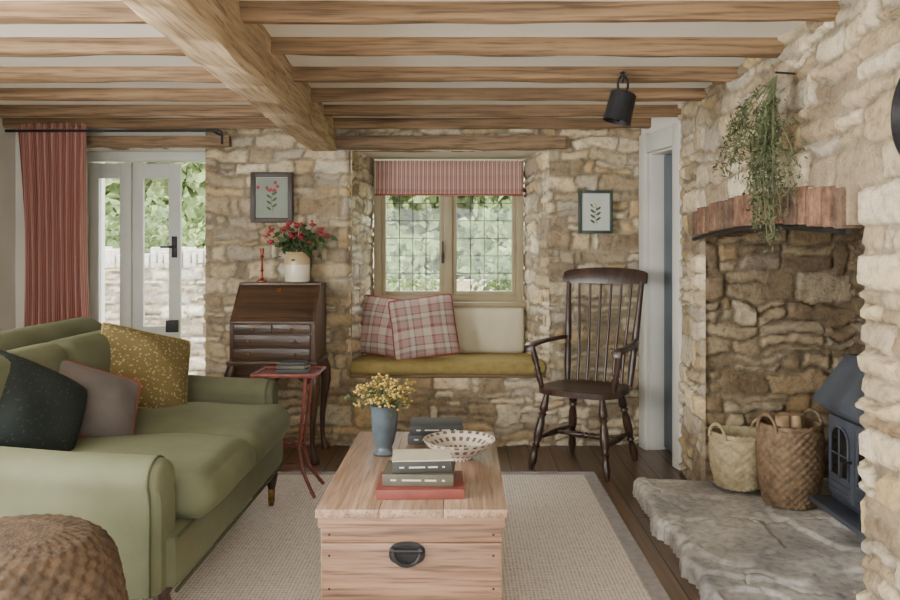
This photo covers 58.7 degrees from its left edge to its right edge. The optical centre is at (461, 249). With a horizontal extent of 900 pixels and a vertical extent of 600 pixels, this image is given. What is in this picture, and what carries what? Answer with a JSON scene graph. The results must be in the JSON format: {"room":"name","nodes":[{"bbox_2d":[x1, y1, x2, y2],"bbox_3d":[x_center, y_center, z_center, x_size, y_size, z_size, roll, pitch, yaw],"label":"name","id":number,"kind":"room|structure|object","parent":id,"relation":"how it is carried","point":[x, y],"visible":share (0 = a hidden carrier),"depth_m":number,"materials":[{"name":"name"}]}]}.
{"room":"traditional dwelling","nodes":[
{"label":"traditional dwelling","id":0,"kind":"room"},
{"bbox_2d":[0,117,15,330],"bbox_3d":[-2.870,0.209,1.700,0.160,2.022,6.800,0,0,0],"label":"wall","id":1,"kind":"structure","parent":0,"point":[7,139],"depth_m":4.91,"materials":[{"name":"paint"}]},
{"bbox_2d":[16,128,640,445],"bbox_3d":[-0.675,0.209,5.272,4.550,2.022,0.616,0,0,0],"label":"wall","id":2,"kind":"structure","parent":0,"point":[334,190],"depth_m":4.99,"materials":[{"name":"stone"}]},
{"bbox_2d":[5,130,222,143],"bbox_3d":[-2.086,-0.679,4.881,1.308,0.088,0.178,0,0,0],"label":"pole","id":3,"kind":"object","parent":2,"relation":"attached to","point":[214,131],"depth_m":4.79,"materials":[{"name":"black metal"}]},
{"bbox_2d":[18,123,89,326],"bbox_3d":[-2.480,0.215,4.860,0.440,1.969,0.098,0,0,0],"label":"curtain","id":4,"kind":"object","parent":3,"relation":"hanging from","point":[53,164],"visible":0.54,"depth_m":4.85,"materials":[{"name":"red fabric"}]},
{"bbox_2d":[86,152,204,338],"bbox_3d":[-2.027,0.290,5.256,0.925,1.860,0.113,0,0,0],"label":"door","id":5,"kind":"structure","parent":2,"relation":"in","point":[132,176],"depth_m":5.23,"materials":[{"name":"paint"}]},
{"bbox_2d":[86,136,230,149],"bbox_3d":[-1.970,-0.668,5.021,1.060,0.073,0.170,0,0,0],"label":"lintel","id":6,"kind":"object","parent":2,"relation":"attached to","point":[111,142],"visible":0.77,"depth_m":4.94,"materials":[{"name":"brown wood"}]},
{"bbox_2d":[250,172,292,222],"bbox_3d":[-1.175,-0.325,4.947,0.260,0.310,0.033,0,0,0],"label":"picture frame","id":7,"kind":"object","parent":2,"relation":"attached to","point":[271,193],"visible":0.99,"depth_m":4.94,"materials":[{"name":"wood"}]},
{"bbox_2d":[349,307,545,377],"bbox_3d":[-0.087,0.590,5.196,1.225,0.410,0.512,0,0,0],"label":"window seat","id":8,"kind":"object","parent":2,"relation":"attached to","point":[491,339],"visible":0.5,"depth_m":5.10,"materials":[{"name":"yellow fabric"}]},
{"bbox_2d":[360,294,400,356],"bbox_3d":[-0.499,0.500,5.237,0.383,0.408,0.212,0,0,27],"label":"plaid cushion","id":9,"kind":"object","parent":8,"relation":"on","point":[376,338],"visible":0.42,"depth_m":5.18,"materials":[{"name":"fabric"}]},
{"bbox_2d":[388,293,459,358],"bbox_3d":[-0.246,0.495,5.144,0.446,0.424,0.205,0,0,-11],"label":"plaid cushion","id":10,"kind":"object","parent":8,"relation":"on","point":[422,327],"visible":1,"depth_m":5.08,"materials":[{"name":"fabric"}]},
{"bbox_2d":[374,160,526,306],"bbox_3d":[-0.090,-0.113,5.450,1.060,0.995,0.140,0,0,0],"label":"window","id":11,"kind":"structure","parent":2,"relation":"in","point":[447,220],"depth_m":5.44,"materials":[{"name":"paint"}]},
{"bbox_2d":[375,160,522,195],"bbox_3d":[-0.090,-0.484,5.390,0.990,0.241,0.070,0,0,0],"label":"blind","id":12,"kind":"object","parent":11,"relation":"attached to","point":[392,177],"visible":1,"depth_m":5.38,"materials":[{"name":"fabric"}]},
{"bbox_2d":[336,135,565,151],"bbox_3d":[-0.080,-0.662,5.014,1.440,0.086,0.181,0,0,0],"label":"lintel","id":13,"kind":"object","parent":2,"relation":"attached to","point":[479,142],"visible":0.93,"depth_m":4.93,"materials":[{"name":"brown wood"}]},
{"bbox_2d":[578,190,612,232],"bbox_3d":[0.825,-0.235,4.947,0.210,0.265,0.033,0,0,0],"label":"picture frame","id":14,"kind":"object","parent":2,"relation":"attached to","point":[595,207],"visible":1,"depth_m":4.94,"materials":[{"name":"wood"}]},
{"bbox_2d":[0,0,838,117],"bbox_3d":[-0.375,-0.862,1.950,5.150,0.120,7.300,0,0,0],"label":"ceiling","id":15,"kind":"structure","parent":0,"point":[629,29],"depth_m":3.33,"materials":[{"name":"paint"}]},
{"bbox_2d":[121,0,337,150],"bbox_3d":[-0.764,-0.700,1.740,0.176,0.203,6.488,0,0,-2],"label":"beam","id":16,"kind":"structure","parent":15,"relation":"attached to","point":[212,34],"depth_m":2.73,"materials":[{"name":"brown wood"}]},
{"bbox_2d":[0,0,839,129],"bbox_3d":[-0.775,-0.766,2.602,4.030,0.071,4.624,0,0,0],"label":"ceiling joists","id":17,"kind":"object","parent":15,"relation":"attached to","point":[11,12],"depth_m":3.49,"materials":[{"name":"brown wood"}]},
{"bbox_2d":[602,71,635,125],"bbox_3d":[0.680,-0.659,3.460,0.146,0.241,0.126,0,0,0],"label":"spotlight","id":18,"kind":"object","parent":15,"relation":"hanging from","point":[621,103],"visible":1,"depth_m":3.42,"materials":[{"name":"black metal"}]},
{"bbox_2d":[278,445,699,599],"bbox_3d":[-0.375,1.270,1.950,5.150,0.100,7.300,0,0,0],"label":"floor","id":19,"kind":"structure","parent":0,"point":[650,464],"depth_m":4.45,"materials":[{"name":"brown wood"}]},
{"bbox_2d":[224,281,330,464],"bbox_3d":[-1.083,0.707,4.733,0.557,1.026,0.418,0,0,0],"label":"writing bureau","id":20,"kind":"object","parent":19,"relation":"on","point":[271,322],"visible":0.9,"depth_m":4.57,"materials":[{"name":"brown wood"}]},
{"bbox_2d":[256,248,267,281],"bbox_3d":[-1.215,0.092,4.860,0.068,0.204,0.070,0,0,0],"label":"candlestick","id":21,"kind":"object","parent":20,"relation":"on","point":[261,279],"visible":0.99,"depth_m":4.85,"materials":[{"name":"metal"}]},
{"bbox_2d":[261,220,337,281],"bbox_3d":[-0.982,0.006,4.844,0.482,0.375,0.222,0,0,0],"label":"jar","id":22,"kind":"object","parent":20,"relation":"on","point":[296,264],"visible":1,"depth_m":4.82,"materials":[{"name":"ceramic"}]},
{"bbox_2d":[129,472,669,599],"bbox_3d":[-0.590,1.213,2.480,2.620,0.012,3.760,0,0,0],"label":"rug","id":23,"kind":"object","parent":19,"relation":"on","point":[564,537],"visible":0.5,"depth_m":3.25,"materials":[{"name":"carpet"}]},
{"bbox_2d":[0,513,128,599],"bbox_3d":[-1.070,0.934,1.860,0.559,0.545,0.559,0,0,26],"label":"woven pouf","id":24,"kind":"object","parent":23,"relation":"on","point":[47,556],"visible":1,"depth_m":1.81,"materials":[{"name":"brown wicker"}]},
{"bbox_2d":[0,317,290,599],"bbox_3d":[-1.298,0.758,3.085,1.057,0.897,1.582,0,0,0],"label":"sofa","id":25,"kind":"object","parent":23,"relation":"on","point":[166,491],"visible":0.66,"depth_m":2.60,"materials":[{"name":"green fabric"}]},
{"bbox_2d":[0,350,87,451],"bbox_3d":[-1.468,0.555,2.700,0.281,0.452,0.464,0,0,0],"label":"floral cushion","id":26,"kind":"object","parent":25,"relation":"on","point":[41,407],"visible":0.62,"depth_m":2.67,"materials":[{"name":"black fabric"}]},
{"bbox_2d":[59,360,140,438],"bbox_3d":[-1.409,0.575,3.009,0.452,0.380,0.192,0,0,-41],"label":"velvet cushion","id":27,"kind":"object","parent":25,"relation":"on","point":[113,399],"visible":0.5,"depth_m":3.00,"materials":[{"name":"pink fabric"}]},
{"bbox_2d":[101,322,190,409],"bbox_3d":[-1.381,0.520,3.481,0.473,0.421,0.207,0,0,-40],"label":"cushion","id":28,"kind":"object","parent":25,"relation":"on","point":[160,362],"visible":0.63,"depth_m":3.44,"materials":[{"name":"fabric"}]},
{"bbox_2d":[249,366,325,498],"bbox_3d":[-0.860,0.899,3.980,0.326,0.606,0.276,0,0,0],"label":"side table","id":29,"kind":"object","parent":23,"relation":"on","point":[265,372],"visible":0.54,"depth_m":3.93,"materials":[{"name":"red paint"}]},
{"bbox_2d":[275,360,310,373],"bbox_3d":[-0.840,0.580,3.979,0.170,0.054,0.135,0,0,0],"label":"book stack","id":30,"kind":"object","parent":29,"relation":"on","point":[284,366],"visible":0.98,"depth_m":3.93,"materials":[{"name":"paper"}]},
{"bbox_2d":[315,432,506,599],"bbox_3d":[-0.145,0.973,2.762,0.549,0.466,0.999,0,0,0],"label":"pine trunk","id":31,"kind":"object","parent":23,"relation":"on","point":[372,549],"visible":0.91,"depth_m":2.29,"materials":[{"name":"brown wood"}]},
{"bbox_2d":[344,373,429,456],"bbox_3d":[-0.280,0.596,2.885,0.250,0.287,0.266,0,0,-29],"label":"vase","id":32,"kind":"object","parent":31,"relation":"on","point":[384,409],"visible":1,"depth_m":2.87,"materials":[{"name":"ceramic"}]},
{"bbox_2d":[376,448,463,499],"bbox_3d":[-0.127,0.687,2.469,0.269,0.106,0.211,0,0,0],"label":"book stack","id":33,"kind":"object","parent":31,"relation":"on","point":[411,474],"visible":1,"depth_m":2.40,"materials":[{"name":"paper"}]},
{"bbox_2d":[408,417,463,443],"bbox_3d":[-0.100,0.704,3.119,0.213,0.071,0.172,0,0,0],"label":"book stack","id":34,"kind":"object","parent":31,"relation":"on","point":[419,427],"visible":0.71,"depth_m":3.05,"materials":[{"name":"paper"}]},
{"bbox_2d":[423,430,494,461],"bbox_3d":[-0.010,0.705,2.840,0.256,0.070,0.256,0,0,0],"label":"patterned bowl","id":35,"kind":"object","parent":31,"relation":"on","point":[463,446],"visible":0.81,"depth_m":2.90,"materials":[{"name":"white ceramic"}]},
{"bbox_2d":[524,267,647,481],"bbox_3d":[0.721,0.663,4.562,0.596,1.116,0.575,0,0,33],"label":"armchair","id":36,"kind":"object","parent":19,"relation":"on","point":[573,389],"visible":1,"depth_m":4.61,"materials":[{"name":"brown wood"}]},
{"bbox_2d":[633,477,865,599],"bbox_3d":[1.401,1.171,3.075,1.181,0.096,1.910,0,0,0],"label":"hearth slab","id":37,"kind":"object","parent":19,"relation":"on","point":[728,544],"visible":0.66,"depth_m":3.14,"materials":[{"name":"stone"}]},
{"bbox_2d":[708,418,759,491],"bbox_3d":[1.335,0.979,3.860,0.281,0.313,0.281,0,0,24],"label":"seagrass basket","id":38,"kind":"object","parent":37,"relation":"on","point":[731,451],"visible":0.82,"depth_m":3.76,"materials":[{"name":"beige wicker"}]},
{"bbox_2d":[755,408,825,510],"bbox_3d":[1.475,0.929,3.600,0.293,0.413,0.293,0,0,-23],"label":"basket","id":39,"kind":"object","parent":37,"relation":"on","point":[790,452],"visible":0.98,"depth_m":3.49,"materials":[{"name":"wicker"}]},
{"bbox_2d":[809,354,865,539],"bbox_3d":[1.715,0.246,3.180,0.450,1.812,0.560,0,0,0],"label":"wood-burning stove","id":40,"kind":"object","parent":37,"relation":"on","point":[839,393],"visible":0.55,"depth_m":3.26,"materials":[{"name":"metal"}]},
{"bbox_2d":[641,117,681,134],"bbox_3d":[1.244,0.209,4.735,0.140,2.022,0.575,0,0,-11],"label":"wall","id":41,"kind":"structure","parent":0,"point":[657,123],"depth_m":4.74,"materials":[{"name":"paint"}]},
{"bbox_2d":[639,122,682,469],"bbox_3d":[1.232,0.255,4.713,0.172,1.930,0.555,0,0,-11],"label":"door frame","id":42,"kind":"structure","parent":41,"relation":"attached to","point":[653,147],"depth_m":4.88,"materials":[{"name":"white wood"}]},
{"bbox_2d":[664,153,671,450],"bbox_3d":[1.269,0.315,4.715,0.079,1.790,0.351,0,0,-11],"label":"door","id":43,"kind":"structure","parent":41,"relation":"in","point":[668,158],"depth_m":4.82,"materials":[{"name":"blue paint"}]},
{"bbox_2d":[678,0,899,599],"bbox_3d":[1.684,0.209,1.425,1.032,2.022,6.050,0,0,0],"label":"wall","id":44,"kind":"structure","parent":0,"point":[762,332],"depth_m":3.52,"materials":[{"name":"stone"}]},
{"bbox_2d":[710,71,808,252],"bbox_3d":[1.090,-0.315,3.015,0.201,0.649,0.724,0,0,0],"label":"dried herbs","id":45,"kind":"object","parent":44,"relation":"hanging from","point":[768,122],"visible":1,"depth_m":2.86,"materials":[{"name":"green plant"}]},
{"bbox_2d":[692,185,864,240],"bbox_3d":[1.275,-0.138,3.230,0.249,0.185,1.621,0,0,0],"label":"lintel","id":46,"kind":"object","parent":44,"relation":"attached to","point":[824,209],"visible":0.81,"depth_m":2.78,"materials":[{"name":"brown wood"}]},
{"bbox_2d":[890,78,899,154],"bbox_3d":[1.153,-0.435,1.975,0.047,0.451,0.270,0,0,0],"label":"frying pan","id":47,"kind":"object","parent":44,"relation":"attached to","point":[895,107],"visible":1,"depth_m":2.10,"materials":[{"name":"black metal"}]},
{"label":"outside","id":48,"kind":"structure","parent":0,"visible":0},
{"bbox_2d":[193,190,502,268],"bbox_3d":[0.000,-1.700,22.800,60.000,6.160,34.400,0,0,0],"label":"ground","id":49,"kind":"structure","parent":48,"point":[408,232],"depth_m":18.75,"materials":[{"name":"green plant"}]},
{"bbox_2d":[105,246,204,375],"bbox_3d":[-4.075,0.665,7.486,5.850,1.410,0.469,0,0,0],"label":"wall","id":50,"kind":"structure","parent":49,"relation":"on","point":[193,259],"depth_m":7.29,"materials":[{"name":"stone"}]},
{"bbox_2d":[105,187,510,278],"bbox_3d":[-1.876,0.222,12.886,17.087,2.493,2.076,0,0,-3],"label":"hedge","id":51,"kind":"object","parent":49,"relation":"on","point":[477,230],"visible":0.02,"depth_m":12.67,"materials":[{"name":"green plant"}]},
{"bbox_2d":[105,196,510,290],"bbox_3d":[-1.981,0.285,9.302,6.699,2.122,3.397,0,0,17],"label":"shrub","id":52,"kind":"object","parent":49,"relation":"on","point":[161,239],"visible":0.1,"depth_m":8.47,"materials":[{"name":"green plant"}]},
{"bbox_2d":[105,160,523,237],"bbox_3d":[-3.825,-2.505,17.962,18.163,7.779,7.190,0,0,-13],"label":"tree","id":53,"kind":"object","parent":49,"relation":"on","point":[193,173],"visible":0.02,"depth_m":17.61,"materials":[{"name":"green plant"}]},
{"bbox_2d":[387,279,507,290],"bbox_3d":[2.000,0.895,11.183,8.000,0.950,0.435,0,0,0],"label":"wall","id":54,"kind":"structure","parent":49,"relation":"on","point":[466,282],"depth_m":11.00,"materials":[{"name":"stone"}]}
]}

